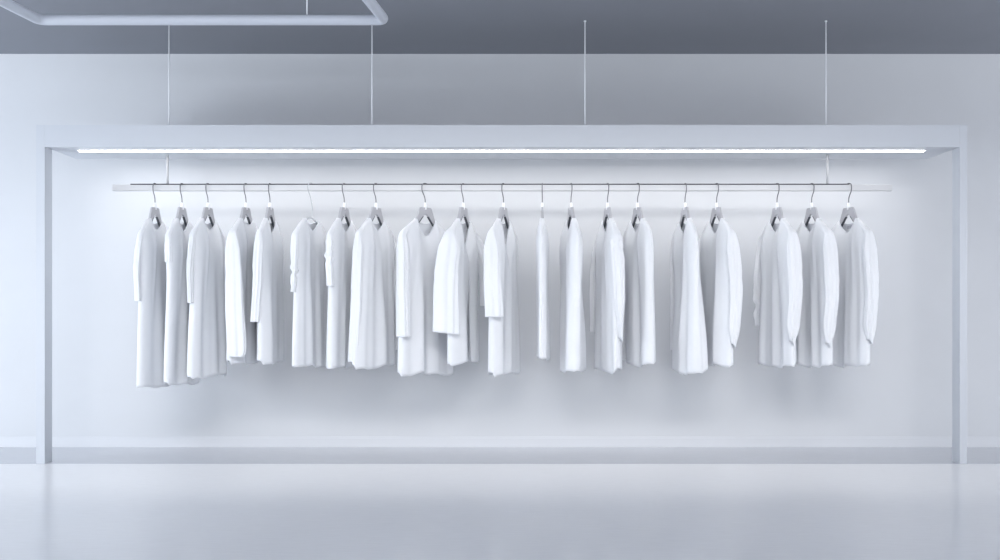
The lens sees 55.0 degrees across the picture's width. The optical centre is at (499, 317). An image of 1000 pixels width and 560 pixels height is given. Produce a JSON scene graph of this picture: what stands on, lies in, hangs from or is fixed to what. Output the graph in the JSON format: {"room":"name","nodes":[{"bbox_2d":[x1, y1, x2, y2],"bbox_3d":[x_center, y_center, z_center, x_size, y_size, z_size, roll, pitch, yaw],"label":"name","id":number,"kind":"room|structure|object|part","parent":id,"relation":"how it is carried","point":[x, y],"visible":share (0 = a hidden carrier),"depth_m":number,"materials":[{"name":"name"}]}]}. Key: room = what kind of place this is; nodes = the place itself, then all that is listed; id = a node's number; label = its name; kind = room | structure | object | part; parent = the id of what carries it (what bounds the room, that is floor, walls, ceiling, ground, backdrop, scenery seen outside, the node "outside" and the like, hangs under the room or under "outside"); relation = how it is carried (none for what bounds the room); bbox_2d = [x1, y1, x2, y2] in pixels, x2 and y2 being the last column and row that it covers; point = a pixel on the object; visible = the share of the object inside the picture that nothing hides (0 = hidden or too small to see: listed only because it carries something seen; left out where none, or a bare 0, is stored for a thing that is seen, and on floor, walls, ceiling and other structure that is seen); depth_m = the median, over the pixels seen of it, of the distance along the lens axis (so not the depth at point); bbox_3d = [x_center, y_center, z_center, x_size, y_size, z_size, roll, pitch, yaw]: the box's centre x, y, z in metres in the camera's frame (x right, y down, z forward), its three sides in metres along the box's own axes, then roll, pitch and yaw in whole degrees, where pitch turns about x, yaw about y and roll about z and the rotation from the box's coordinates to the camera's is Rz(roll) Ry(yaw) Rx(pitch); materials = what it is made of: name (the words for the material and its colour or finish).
{"room":"clothing store","nodes":[
{"label":"clothing store","id":0,"kind":"room"},
{"bbox_2d":[0,54,999,436],"bbox_3d":[0.000,-0.477,6.840,14.000,2.780,0.100,0,0,0],"label":"wall","id":1,"kind":"structure","parent":0,"point":[905,390],"depth_m":6.79,"materials":[{"name":"white paint"}]},
{"bbox_2d":[0,447,999,463],"bbox_3d":[0.000,0.912,6.395,14.000,0.002,0.790,0,0,0],"label":"trim","id":2,"kind":"structure","parent":1,"relation":"attached to","point":[8,455],"depth_m":6.32,"materials":[{"name":"white paint"}]},
{"bbox_2d":[0,437,999,446],"bbox_3d":[0.000,0.876,6.783,14.000,0.071,0.014,0,0,0],"label":"baseboard","id":3,"kind":"structure","parent":1,"relation":"attached to","point":[4,441],"depth_m":6.78,"materials":[{"name":"grey paint"}]},
{"bbox_2d":[0,464,999,559],"bbox_3d":[0.000,0.963,1.945,14.000,0.100,9.890,0,0,0],"label":"floor","id":4,"kind":"structure","parent":0,"point":[48,511],"depth_m":4.52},
{"bbox_2d":[36,125,966,463],"bbox_3d":[0.009,-0.148,6.230,5.819,2.118,0.460,0,0,0],"label":"frame","id":5,"kind":"object","parent":4,"relation":"on","point":[75,141],"visible":1,"depth_m":6.00,"materials":[{"name":"grey"}]},
{"bbox_3d":[-2.873,-0.148,6.050,0.055,2.118,0.100,0,0,0],"label":"post","id":6,"kind":"part","parent":5,"relation":"part of","materials":[{"name":"grey"}]},
{"bbox_2d":[112,155,891,190],"bbox_3d":[0.015,-0.949,6.280,5.093,0.237,0.033,0,0,0],"label":"rail","id":7,"kind":"object","parent":5,"relation":"hanging from","point":[132,187],"visible":1,"depth_m":6.26,"materials":[{"name":"grey metal"}]},
{"bbox_2d":[149,183,161,226],"bbox_3d":[-2.257,-0.700,6.280,0.021,0.368,0.396,0,0,5],"label":"clothes hanger","id":8,"kind":"object","parent":7,"relation":"hanging from","point":[154,211],"visible":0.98,"depth_m":6.27,"materials":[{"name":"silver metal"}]},
{"bbox_2d":[133,218,169,387],"bbox_3d":[-2.252,-0.097,6.282,0.138,1.096,0.458,0,0,5],"label":"tunic","id":9,"kind":"object","parent":8,"relation":"hanging from","point":[149,265],"visible":0.71,"depth_m":6.14,"materials":[{"name":"white fabric"}]},
{"bbox_3d":[-2.175,-0.968,6.280,0.017,0.199,0.017,0,0,0],"label":"support rod","id":10,"kind":"part","parent":7,"relation":"part of","materials":[{"name":"grey metal"}]},
{"bbox_2d":[176,183,187,226],"bbox_3d":[-2.080,-0.700,6.280,0.021,0.368,0.396,0,0,5],"label":"clothes hanger","id":11,"kind":"object","parent":7,"relation":"hanging from","point":[181,211],"visible":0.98,"depth_m":6.27,"materials":[{"name":"grey metal"}]},
{"bbox_2d":[164,218,198,384],"bbox_3d":[-2.081,-0.102,6.286,0.135,1.087,0.444,0,0,5],"label":"tunic","id":12,"kind":"object","parent":11,"relation":"hanging from","point":[177,234],"visible":0.66,"depth_m":6.14,"materials":[{"name":"white fabric"}]},
{"bbox_2d":[201,183,214,226],"bbox_3d":[-1.910,-0.700,6.280,0.021,0.368,0.396,0,0,10],"label":"clothes hanger","id":13,"kind":"object","parent":7,"relation":"hanging from","point":[207,211],"visible":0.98,"depth_m":6.27,"materials":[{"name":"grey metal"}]},
{"bbox_2d":[186,218,226,378],"bbox_3d":[-1.900,-0.126,6.276,0.139,1.040,0.454,0,0,10],"label":"tunic","id":14,"kind":"object","parent":13,"relation":"hanging from","point":[207,345],"visible":0.99,"depth_m":6.17,"materials":[{"name":"white fabric"}]},
{"bbox_2d":[240,183,251,223],"bbox_3d":[-1.662,-0.700,6.280,0.021,0.368,0.396,0,0,10],"label":"clothes hanger","id":15,"kind":"object","parent":7,"relation":"hanging from","point":[245,211],"visible":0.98,"depth_m":6.27,"materials":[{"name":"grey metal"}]},
{"bbox_2d":[225,218,259,364],"bbox_3d":[-1.648,-0.171,6.277,0.169,0.949,0.452,0,0,10],"label":"tunic","id":16,"kind":"object","parent":15,"relation":"hanging from","point":[241,334],"visible":0.61,"depth_m":6.07,"materials":[{"name":"white fabric"}]},
{"bbox_2d":[265,183,274,228],"bbox_3d":[-1.505,-0.700,6.280,0.021,0.368,0.396,0,0,5],"label":"clothes hanger","id":17,"kind":"object","parent":7,"relation":"hanging from","point":[269,210],"visible":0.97,"depth_m":6.27,"materials":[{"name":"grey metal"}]},
{"bbox_2d":[250,218,284,364],"bbox_3d":[-1.503,-0.172,6.282,0.136,0.946,0.457,0,0,5],"label":"shirt","id":18,"kind":"object","parent":17,"relation":"hanging from","point":[267,303],"visible":1,"depth_m":6.12,"materials":[{"name":"white fabric"}]},
{"bbox_2d":[307,183,316,224],"bbox_3d":[-1.236,-0.706,6.280,0.010,0.358,0.396,0,0,18],"label":"hanger","id":19,"kind":"object","parent":7,"relation":"hanging from","point":[309,183],"visible":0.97,"depth_m":6.29,"materials":[{"name":"silver metal"}]},
{"bbox_2d":[290,218,326,367],"bbox_3d":[-1.234,-0.160,6.276,0.108,0.974,0.460,0,0,15],"label":"tunic","id":20,"kind":"object","parent":19,"relation":"hanging from","point":[308,241],"visible":0.85,"depth_m":6.16,"materials":[{"name":"white fabric"}]},
{"bbox_2d":[338,183,350,226],"bbox_3d":[-1.018,-0.700,6.280,0.021,0.368,0.396,0,0,17],"label":"clothes hanger","id":21,"kind":"object","parent":7,"relation":"hanging from","point":[343,211],"visible":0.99,"depth_m":6.27,"materials":[{"name":"grey metal"}]},
{"bbox_2d":[324,218,356,368],"bbox_3d":[-1.030,-0.156,6.282,0.133,0.982,0.467,0,0,17],"label":"tunic","id":22,"kind":"object","parent":21,"relation":"hanging from","point":[340,237],"visible":0.63,"depth_m":6.13,"materials":[{"name":"white fabric"}]},
{"bbox_2d":[369,183,383,225],"bbox_3d":[-0.811,-0.700,6.280,0.021,0.368,0.396,0,0,25],"label":"clothes hanger","id":23,"kind":"object","parent":7,"relation":"hanging from","point":[375,210],"visible":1,"depth_m":6.27,"materials":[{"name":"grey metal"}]},
{"bbox_2d":[348,218,397,369],"bbox_3d":[-0.803,-0.159,6.276,0.159,0.974,0.502,0,0,25],"label":"tunic","id":24,"kind":"object","parent":23,"relation":"hanging from","point":[373,341],"visible":0.97,"depth_m":6.17,"materials":[{"name":"white fabric"}]},
{"bbox_2d":[416,183,434,226],"bbox_3d":[-0.489,-0.700,6.280,0.021,0.368,0.396,0,0,42],"label":"clothes hanger","id":25,"kind":"object","parent":7,"relation":"hanging from","point":[422,211],"visible":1,"depth_m":6.27,"materials":[{"name":"grey metal"}]},
{"bbox_2d":[396,218,452,375],"bbox_3d":[-0.494,-0.130,6.280,0.170,1.031,0.478,0,0,42],"label":"tunic","id":26,"kind":"object","parent":25,"relation":"hanging from","point":[423,350],"visible":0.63,"depth_m":6.16,"materials":[{"name":"white fabric"}]},
{"bbox_2d":[457,183,469,228],"bbox_3d":[-0.240,-0.700,6.280,0.021,0.368,0.396,0,0,22],"label":"clothes hanger","id":27,"kind":"object","parent":7,"relation":"hanging from","point":[463,211],"visible":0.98,"depth_m":6.27,"materials":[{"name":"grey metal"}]},
{"bbox_2d":[432,218,483,365],"bbox_3d":[-0.253,-0.170,6.276,0.197,0.951,0.477,0,0,26],"label":"shirt","id":28,"kind":"object","parent":27,"relation":"hanging from","point":[460,252],"visible":0.97,"depth_m":6.12,"materials":[{"name":"white fabric"}]},
{"bbox_2d":[498,183,508,228],"bbox_3d":[0.023,-0.700,6.280,0.021,0.368,0.396,0,0,22],"label":"clothes hanger","id":29,"kind":"object","parent":7,"relation":"hanging from","point":[503,211],"visible":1,"depth_m":6.27,"materials":[{"name":"grey metal"}]},
{"bbox_2d":[483,218,519,376],"bbox_3d":[0.018,-0.135,6.280,0.134,1.024,0.470,0,0,16],"label":"shirt","id":30,"kind":"object","parent":29,"relation":"hanging from","point":[500,257],"visible":1,"depth_m":6.14,"materials":[{"name":"white fabric"}]},
{"bbox_2d":[541,183,543,217],"bbox_3d":[0.277,-0.700,6.280,0.021,0.368,0.396,0,0,4],"label":"clothes hanger","id":31,"kind":"object","parent":7,"relation":"hanging from","point":[542,203],"visible":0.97,"depth_m":6.26,"materials":[{"name":"grey metal"}]},
{"bbox_2d":[536,218,549,360],"bbox_3d":[0.282,-0.183,6.280,0.091,0.928,0.432,0,0,4],"label":"shirt","id":32,"kind":"object","parent":31,"relation":"hanging from","point":[542,245],"visible":1,"depth_m":6.10,"materials":[{"name":"white fabric"}]},
{"bbox_2d":[567,183,574,229],"bbox_3d":[0.465,-0.700,6.280,0.021,0.368,0.396,0,0,-9],"label":"clothes hanger","id":33,"kind":"object","parent":7,"relation":"hanging from","point":[571,215],"visible":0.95,"depth_m":6.27,"materials":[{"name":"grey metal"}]},
{"bbox_2d":[559,218,585,372],"bbox_3d":[0.478,-0.144,6.282,0.171,1.005,0.435,0,0,-9],"label":"shirt","id":34,"kind":"object","parent":33,"relation":"hanging from","point":[572,321],"visible":1,"depth_m":6.11,"materials":[{"name":"white fabric"}]},
{"bbox_2d":[603,183,611,228],"bbox_3d":[0.703,-0.700,6.280,0.021,0.368,0.396,0,0,-10],"label":"clothes hanger","id":35,"kind":"object","parent":7,"relation":"hanging from","point":[607,211],"visible":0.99,"depth_m":6.27,"materials":[{"name":"grey metal"}]},
{"bbox_2d":[589,218,624,373],"bbox_3d":[0.711,-0.144,6.274,0.124,1.002,0.480,0,0,-14],"label":"shirt","id":36,"kind":"object","parent":35,"relation":"hanging from","point":[607,270],"visible":1,"depth_m":6.15,"materials":[{"name":"white fabric"}]},
{"bbox_2d":[631,183,642,227],"bbox_3d":[0.899,-0.700,6.280,0.021,0.368,0.396,0,0,-16],"label":"clothes hanger","id":37,"kind":"object","parent":7,"relation":"hanging from","point":[638,210],"visible":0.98,"depth_m":6.27,"materials":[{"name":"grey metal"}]},
{"bbox_2d":[622,218,655,367],"bbox_3d":[0.917,-0.162,6.292,0.139,0.966,0.445,0,0,-16],"label":"shirt","id":38,"kind":"object","parent":37,"relation":"hanging from","point":[638,344],"visible":0.94,"depth_m":6.20,"materials":[{"name":"white fabric"}]},
{"bbox_2d":[680,183,689,228],"bbox_3d":[1.210,-0.700,6.280,0.021,0.368,0.396,0,0,-8],"label":"clothes hanger","id":39,"kind":"object","parent":7,"relation":"hanging from","point":[685,210],"visible":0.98,"depth_m":6.27,"materials":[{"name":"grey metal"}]},
{"bbox_2d":[670,218,707,374],"bbox_3d":[1.232,-0.137,6.288,0.179,1.020,0.444,0,0,-4],"label":"shirt","id":40,"kind":"object","parent":39,"relation":"hanging from","point":[688,339],"visible":1,"depth_m":6.15,"materials":[{"name":"white fabric"}]},
{"bbox_2d":[710,183,722,226],"bbox_3d":[1.416,-0.700,6.280,0.021,0.368,0.396,0,0,-14],"label":"clothes hanger","id":41,"kind":"object","parent":7,"relation":"hanging from","point":[717,210],"visible":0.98,"depth_m":6.27,"materials":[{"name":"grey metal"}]},
{"bbox_2d":[699,218,742,366],"bbox_3d":[1.409,-0.161,6.271,0.160,0.973,0.474,0,0,-14],"label":"shirt","id":42,"kind":"object","parent":41,"relation":"hanging from","point":[720,256],"visible":0.88,"depth_m":6.12,"materials":[{"name":"white fabric"}]},
{"bbox_2d":[770,183,783,226],"bbox_3d":[1.812,-0.700,6.280,0.021,0.368,0.396,0,0,-11],"label":"clothes hanger","id":43,"kind":"object","parent":7,"relation":"hanging from","point":[777,211],"visible":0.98,"depth_m":6.27,"materials":[{"name":"grey metal"}]},
{"bbox_2d":[753,218,802,367],"bbox_3d":[1.813,-0.161,6.276,0.145,0.970,0.476,0,0,-11],"label":"shirt","id":44,"kind":"object","parent":43,"relation":"hanging from","point":[778,279],"visible":1,"depth_m":6.20,"materials":[{"name":"white fabric"}]},
{"bbox_2d":[804,183,818,226],"bbox_3d":[2.038,-0.700,6.280,0.021,0.368,0.396,0,0,-13],"label":"clothes hanger","id":45,"kind":"object","parent":7,"relation":"hanging from","point":[812,210],"visible":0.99,"depth_m":6.27,"materials":[{"name":"grey metal"}]},
{"bbox_2d":[796,218,838,367],"bbox_3d":[2.041,-0.161,6.273,0.133,0.970,0.470,0,0,-13],"label":"shirt","id":46,"kind":"object","parent":45,"relation":"hanging from","point":[819,249],"visible":0.73,"depth_m":6.15,"materials":[{"name":"white fabric"}]},
{"bbox_3d":[2.142,-0.968,6.280,0.017,0.199,0.017,0,0,0],"label":"support rod","id":47,"kind":"part","parent":7,"relation":"part of","materials":[{"name":"grey metal"}]},
{"bbox_2d":[840,183,856,226],"bbox_3d":[2.280,-0.700,6.280,0.021,0.368,0.396,0,0,-17],"label":"clothes hanger","id":48,"kind":"object","parent":7,"relation":"hanging from","point":[849,210],"visible":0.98,"depth_m":6.27,"materials":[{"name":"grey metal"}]},
{"bbox_2d":[832,218,878,367],"bbox_3d":[2.282,-0.159,6.272,0.139,0.973,0.471,0,0,-17],"label":"shirt","id":49,"kind":"object","parent":48,"relation":"hanging from","point":[856,323],"visible":0.7,"depth_m":6.14,"materials":[{"name":"white fabric"}]},
{"bbox_3d":[2.896,-0.148,6.050,0.046,2.118,0.100,0,0,0],"label":"post","id":50,"kind":"part","parent":5,"relation":"part of","materials":[{"name":"grey"}]},
{"bbox_2d":[0,0,999,53],"bbox_3d":[0.000,-1.917,1.945,14.000,0.100,9.890,0,0,0],"label":"ceiling","id":51,"kind":"structure","parent":0,"point":[412,26],"depth_m":6.19,"materials":[{"name":"paint"}]},
{"bbox_2d":[168,25,169,124],"bbox_3d":[-2.079,-1.537,6.030,0.016,0.661,0.016,0,0,0],"label":"cable","id":52,"kind":"object","parent":51,"relation":"hanging from","point":[168,25],"visible":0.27,"depth_m":6.03,"materials":[{"name":"white metal"}]},
{"bbox_2d":[0,0,387,24],"bbox_3d":[-1.611,-1.696,4.150,2.064,0.342,1.753,0,0,0],"label":"pipe","id":53,"kind":"object","parent":51,"relation":"hanging from","point":[380,17],"visible":1,"depth_m":4.98,"materials":[{"name":"white metal"}]},
{"bbox_2d":[371,25,372,124],"bbox_3d":[-0.804,-1.537,6.030,0.016,0.661,0.016,0,0,0],"label":"cable","id":54,"kind":"object","parent":51,"relation":"hanging from","point":[371,25],"visible":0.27,"depth_m":6.03,"materials":[{"name":"white plastic"}]},
{"bbox_2d":[584,20,585,124],"bbox_3d":[0.534,-1.537,6.030,0.016,0.661,0.016,0,0,0],"label":"cable","id":55,"kind":"object","parent":51,"relation":"hanging from","point":[584,20],"visible":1,"depth_m":6.03,"materials":[{"name":"white metal"}]},
{"bbox_2d":[825,20,826,124],"bbox_3d":[2.048,-1.537,6.030,0.016,0.661,0.016,0,0,0],"label":"cable","id":56,"kind":"object","parent":51,"relation":"hanging from","point":[825,20],"visible":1,"depth_m":6.03,"materials":[{"name":"white plastic"}]}
]}

